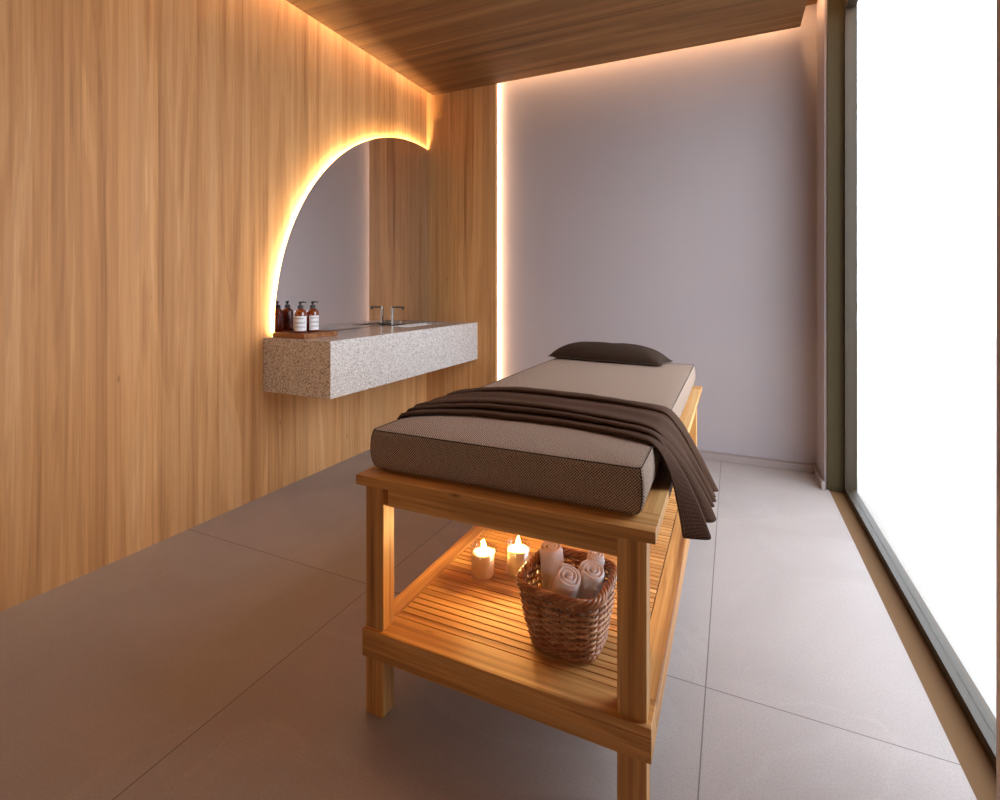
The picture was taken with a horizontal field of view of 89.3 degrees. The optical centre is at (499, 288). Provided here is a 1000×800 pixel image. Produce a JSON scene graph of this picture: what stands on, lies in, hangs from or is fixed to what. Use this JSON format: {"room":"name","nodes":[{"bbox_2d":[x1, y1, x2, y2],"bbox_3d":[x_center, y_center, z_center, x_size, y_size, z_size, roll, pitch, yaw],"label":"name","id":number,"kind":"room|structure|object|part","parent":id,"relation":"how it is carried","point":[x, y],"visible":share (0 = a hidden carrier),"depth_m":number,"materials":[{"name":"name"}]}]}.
{"room":"spa massage room","nodes":[
{"label":"spa massage room","id":0,"kind":"room"},
{"bbox_2d":[0,0,426,611],"bbox_3d":[-1.841,-0.315,1.636,0.100,2.870,6.032,0,0,25],"label":"wall","id":1,"kind":"structure","parent":0,"point":[160,159],"depth_m":2.22,"materials":[{"name":"brown wood"}]},
{"bbox_2d":[274,137,427,332],"bbox_3d":[-0.924,-0.449,3.487,0.017,1.417,1.543,0,0,25],"label":"wall mirror","id":2,"kind":"object","parent":1,"relation":"attached to","point":[356,246],"visible":1,"depth_m":3.46,"materials":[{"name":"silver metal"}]},
{"bbox_2d":[263,321,476,398],"bbox_3d":[-0.729,0.408,3.365,0.474,0.290,1.607,0,0,25],"label":"countertop","id":3,"kind":"structure","parent":1,"relation":"attached to","point":[353,360],"depth_m":2.78,"materials":[{"name":"stone"}]},
{"bbox_2d":[273,330,337,338],"bbox_3d":[-1.081,0.251,2.819,0.233,0.024,0.247,0,0,25],"label":"wooden tray","id":4,"kind":"object","parent":3,"relation":"on","point":[321,333],"visible":0.89,"depth_m":2.74,"materials":[{"name":"brown wood"}]},
{"bbox_2d":[294,301,306,332],"bbox_3d":[-1.118,0.157,2.832,0.068,0.175,0.068,0,0,25],"label":"pump bottle","id":5,"kind":"object","parent":4,"relation":"on","point":[300,315],"visible":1,"depth_m":2.81,"materials":[{"name":"orange glass"}]},
{"bbox_2d":[307,301,318,331],"bbox_3d":[-1.075,0.157,2.901,0.068,0.175,0.067,0,0,25],"label":"pump bottle","id":6,"kind":"object","parent":4,"relation":"on","point":[312,313],"visible":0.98,"depth_m":2.87,"materials":[{"name":"orange glass"}]},
{"bbox_2d":[389,306,405,325],"bbox_3d":[-0.720,0.194,3.698,0.123,0.139,0.145,0,0,25],"label":"faucet","id":7,"kind":"object","parent":3,"relation":"on","point":[392,307],"visible":1,"depth_m":3.66,"materials":[{"name":"metal"}]},
{"bbox_3d":[-0.781,0.191,3.668,0.019,0.133,0.019,0,0,25],"label":"post","id":8,"kind":"part","parent":7,"relation":"part of","materials":[{"name":"metal"}]},
{"bbox_2d":[427,84,496,400],"bbox_3d":[-0.315,-0.315,4.077,0.631,2.870,0.030,0,0,25],"label":"wall","id":9,"kind":"structure","parent":0,"point":[462,124],"depth_m":4.05,"materials":[{"name":"brown wood"}]},
{"bbox_2d":[0,449,976,799],"bbox_3d":[-0.573,1.170,1.052,2.893,0.100,6.032,0,0,25],"label":"floor","id":10,"kind":"structure","parent":0,"point":[221,657],"depth_m":1.44,"materials":[{"name":"tile"}]},
{"bbox_2d":[356,386,701,799],"bbox_3d":[0.314,0.801,1.917,0.754,0.637,1.665,0,0,25],"label":"massage table","id":11,"kind":"object","parent":10,"relation":"on","point":[452,628],"visible":0.54,"depth_m":1.24,"materials":[{"name":"brown wood"}]},
{"bbox_3d":[-0.320,0.814,1.352,0.056,0.612,0.048,0,0,25],"label":"leg","id":12,"kind":"part","parent":11,"relation":"part of","materials":[{"name":"brown wood"}]},
{"bbox_3d":[0.002,0.928,2.064,0.050,0.072,1.478,0,0,25],"label":"shelf rail","id":13,"kind":"part","parent":11,"relation":"part of","materials":[{"name":"brown wood"}]},
{"bbox_2d":[472,540,493,579],"bbox_3d":[-0.052,0.834,1.565,0.076,0.116,0.076,0,0,25],"label":"glass candle","id":14,"kind":"object","parent":11,"relation":"on","point":[482,557],"visible":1,"depth_m":1.54,"materials":[{"name":"wax"}]},
{"bbox_3d":[-0.016,0.495,1.199,0.754,0.025,0.085,0,0,25],"label":"rail","id":15,"kind":"part","parent":11,"relation":"part of","materials":[{"name":"brown wood"}]},
{"bbox_3d":[-0.012,0.928,1.214,0.737,0.072,0.078,0,0,25],"label":"shelf rail","id":16,"kind":"part","parent":11,"relation":"part of","materials":[{"name":"brown wood"}]},
{"bbox_2d":[507,537,528,575],"bbox_3d":[0.056,0.834,1.585,0.076,0.116,0.076,0,0,25],"label":"glass candle","id":17,"kind":"object","parent":11,"relation":"on","point":[517,554],"visible":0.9,"depth_m":1.56,"materials":[{"name":"wax"}]},
{"bbox_2d":[370,358,694,513],"bbox_3d":[0.311,0.425,1.935,0.717,0.115,1.614,0,0,25],"label":"mattress","id":18,"kind":"object","parent":11,"relation":"on","point":[560,463],"visible":0.76,"depth_m":1.26,"materials":[{"name":"beige fabric"}]},
{"bbox_2d":[397,386,718,539],"bbox_3d":[0.183,0.472,1.516,0.861,0.276,0.482,0,0,25],"label":"throw blanket","id":19,"kind":"object","parent":18,"relation":"on","point":[694,486],"visible":1,"depth_m":1.41,"materials":[{"name":"brown fabric"}]},
{"bbox_2d":[548,342,672,365],"bbox_3d":[0.560,0.322,2.621,0.610,0.092,0.206,0,0,35],"label":"pillow","id":20,"kind":"object","parent":18,"relation":"on","point":[620,353],"visible":1,"depth_m":2.53,"materials":[{"name":"brown fabric"}]},
{"bbox_2d":[397,488,677,687],"bbox_3d":[0.312,0.902,1.922,0.629,0.019,1.474,0,0,25],"label":"slatted shelf","id":21,"kind":"object","parent":11,"relation":"attached to","point":[488,614],"depth_m":1.43,"materials":[{"name":"brown wood"}]},
{"bbox_2d":[515,547,616,663],"bbox_3d":[0.171,0.801,1.280,0.234,0.179,0.235,0,0,25],"label":"wicker basket","id":22,"kind":"object","parent":11,"relation":"on","point":[580,639],"visible":0.86,"depth_m":1.21,"materials":[{"name":"brown wicker"}]},
{"bbox_2d":[540,541,563,603],"bbox_3d":[0.143,0.772,1.360,0.077,0.170,0.071,0,0,25],"label":"rolled towel","id":23,"kind":"object","parent":22,"relation":"in","point":[551,553],"visible":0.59,"depth_m":1.33,"materials":[{"name":"white fabric"}]},
{"bbox_2d":[545,563,580,622],"bbox_3d":[0.156,0.767,1.271,0.065,0.160,0.121,0,0,-26],"label":"rolled towel","id":24,"kind":"object","parent":22,"relation":"in","point":[567,580],"visible":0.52,"depth_m":1.23,"materials":[{"name":"white fabric"}]},
{"bbox_2d":[575,560,603,618],"bbox_3d":[0.227,0.765,1.285,0.062,0.145,0.095,0,0,-20],"label":"rolled towel","id":25,"kind":"object","parent":22,"relation":"in","point":[591,572],"visible":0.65,"depth_m":1.26,"materials":[{"name":"white fabric"}]},
{"bbox_2d":[586,550,603,566],"bbox_3d":[0.248,0.733,1.333,0.059,0.084,0.050,0,0,25],"label":"rolled towel","id":26,"kind":"object","parent":22,"relation":"in","point":[598,557],"visible":0.32,"depth_m":1.32,"materials":[{"name":"white fabric"}]},
{"bbox_3d":[0.284,0.814,1.074,0.061,0.612,0.048,0,0,25],"label":"leg","id":27,"kind":"part","parent":11,"relation":"part of","materials":[{"name":"brown wood"}]},
{"bbox_3d":[0.624,0.928,1.778,0.053,0.072,1.478,0,0,25],"label":"shelf rail","id":28,"kind":"part","parent":11,"relation":"part of","materials":[{"name":"brown wood"}]},
{"bbox_3d":[0.625,0.495,1.774,0.070,0.025,1.495,0,0,25],"label":"rail","id":29,"kind":"part","parent":11,"relation":"part of","materials":[{"name":"brown wood"}]},
{"bbox_3d":[0.934,0.814,2.486,0.061,0.612,0.048,0,0,25],"label":"leg","id":30,"kind":"part","parent":11,"relation":"part of","materials":[{"name":"brown wood"}]},
{"bbox_3d":[0.645,0.495,2.634,0.754,0.025,0.085,0,0,25],"label":"rail","id":31,"kind":"part","parent":11,"relation":"part of","materials":[{"name":"brown wood"}]},
{"bbox_2d":[286,0,806,95],"bbox_3d":[-0.566,-1.611,1.007,2.615,0.035,5.756,0,0,25],"label":"ceiling","id":32,"kind":"structure","parent":0,"point":[440,46],"depth_m":3.12,"materials":[{"name":"brown wood"}]},
{"bbox_2d":[806,0,817,5],"bbox_3d":[-0.514,-1.800,1.025,3.023,0.100,6.032,0,0,25],"label":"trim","id":33,"kind":"structure","parent":32,"relation":"attached to","point":[809,2],"depth_m":3.09,"materials":[{"name":"brown wood"}]},
{"bbox_2d":[497,4,816,463],"bbox_3d":[0.772,-0.315,3.698,2.923,2.870,0.100,0,0,25],"label":"wall","id":34,"kind":"structure","parent":0,"point":[665,202],"depth_m":3.43,"materials":[{"name":"grey paint"}]},
{"bbox_2d":[699,450,817,472],"bbox_3d":[0.960,1.098,3.532,2.142,0.044,0.045,0,0,25],"label":"baseboard","id":35,"kind":"structure","parent":34,"relation":"attached to","point":[709,455],"depth_m":3.20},
{"bbox_2d":[817,0,826,488],"bbox_3d":[1.950,-0.315,2.940,0.150,2.870,0.292,0,0,25],"label":"wall","id":36,"kind":"structure","parent":0,"point":[821,4],"depth_m":2.93,"materials":[{"name":"grey paint"}]},
{"bbox_2d":[814,466,824,489],"bbox_3d":[1.857,1.098,2.941,0.018,0.044,0.277,0,0,25],"label":"baseboard","id":37,"kind":"structure","parent":36,"relation":"attached to","point":[817,473],"depth_m":2.90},
{"bbox_2d":[827,0,856,492],"bbox_3d":[1.891,-0.313,2.798,0.138,2.874,0.015,0,0,25],"label":"window frame","id":38,"kind":"structure","parent":36,"relation":"attached to","point":[835,8],"depth_m":2.80,"materials":[{"name":"grey metal"}]},
{"bbox_2d":[996,0,999,799],"bbox_3d":[0.282,-0.315,-0.680,0.150,2.870,3.600,0,0,25],"label":"wall","id":39,"kind":"structure","parent":0,"point":[997,1],"depth_m":0.98,"materials":[{"name":"grey paint"}]},
{"bbox_2d":[830,491,995,799],"bbox_3d":[0.689,1.172,0.250,0.070,0.096,5.630,0,0,25],"label":"window sill","id":40,"kind":"structure","parent":39,"relation":"attached to","point":[975,763],"depth_m":1.48,"materials":[{"name":"wood"}]},
{"bbox_2d":[844,0,995,770],"bbox_3d":[1.495,-0.313,1.857,0.050,2.874,2.025,0,0,25],"label":"window","id":41,"kind":"structure","parent":39,"relation":"in","point":[976,710],"depth_m":2.75,"materials":[{"name":"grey metal"}]},
{"bbox_3d":[1.913,-0.222,2.766,0.050,2.623,0.025,0,0,25],"label":"post","id":42,"kind":"part","parent":41,"relation":"part of","materials":[{"name":"brown metal"}]},
{"bbox_2d":[857,332,995,717],"bbox_3d":[7.475,1.200,-1.240,13.384,0.120,28.000,0,0,25],"label":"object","id":43,"kind":"structure","parent":41,"relation":"attached to","point":[926,404],"depth_m":3.21,"materials":[{"name":"glass"}]}
]}

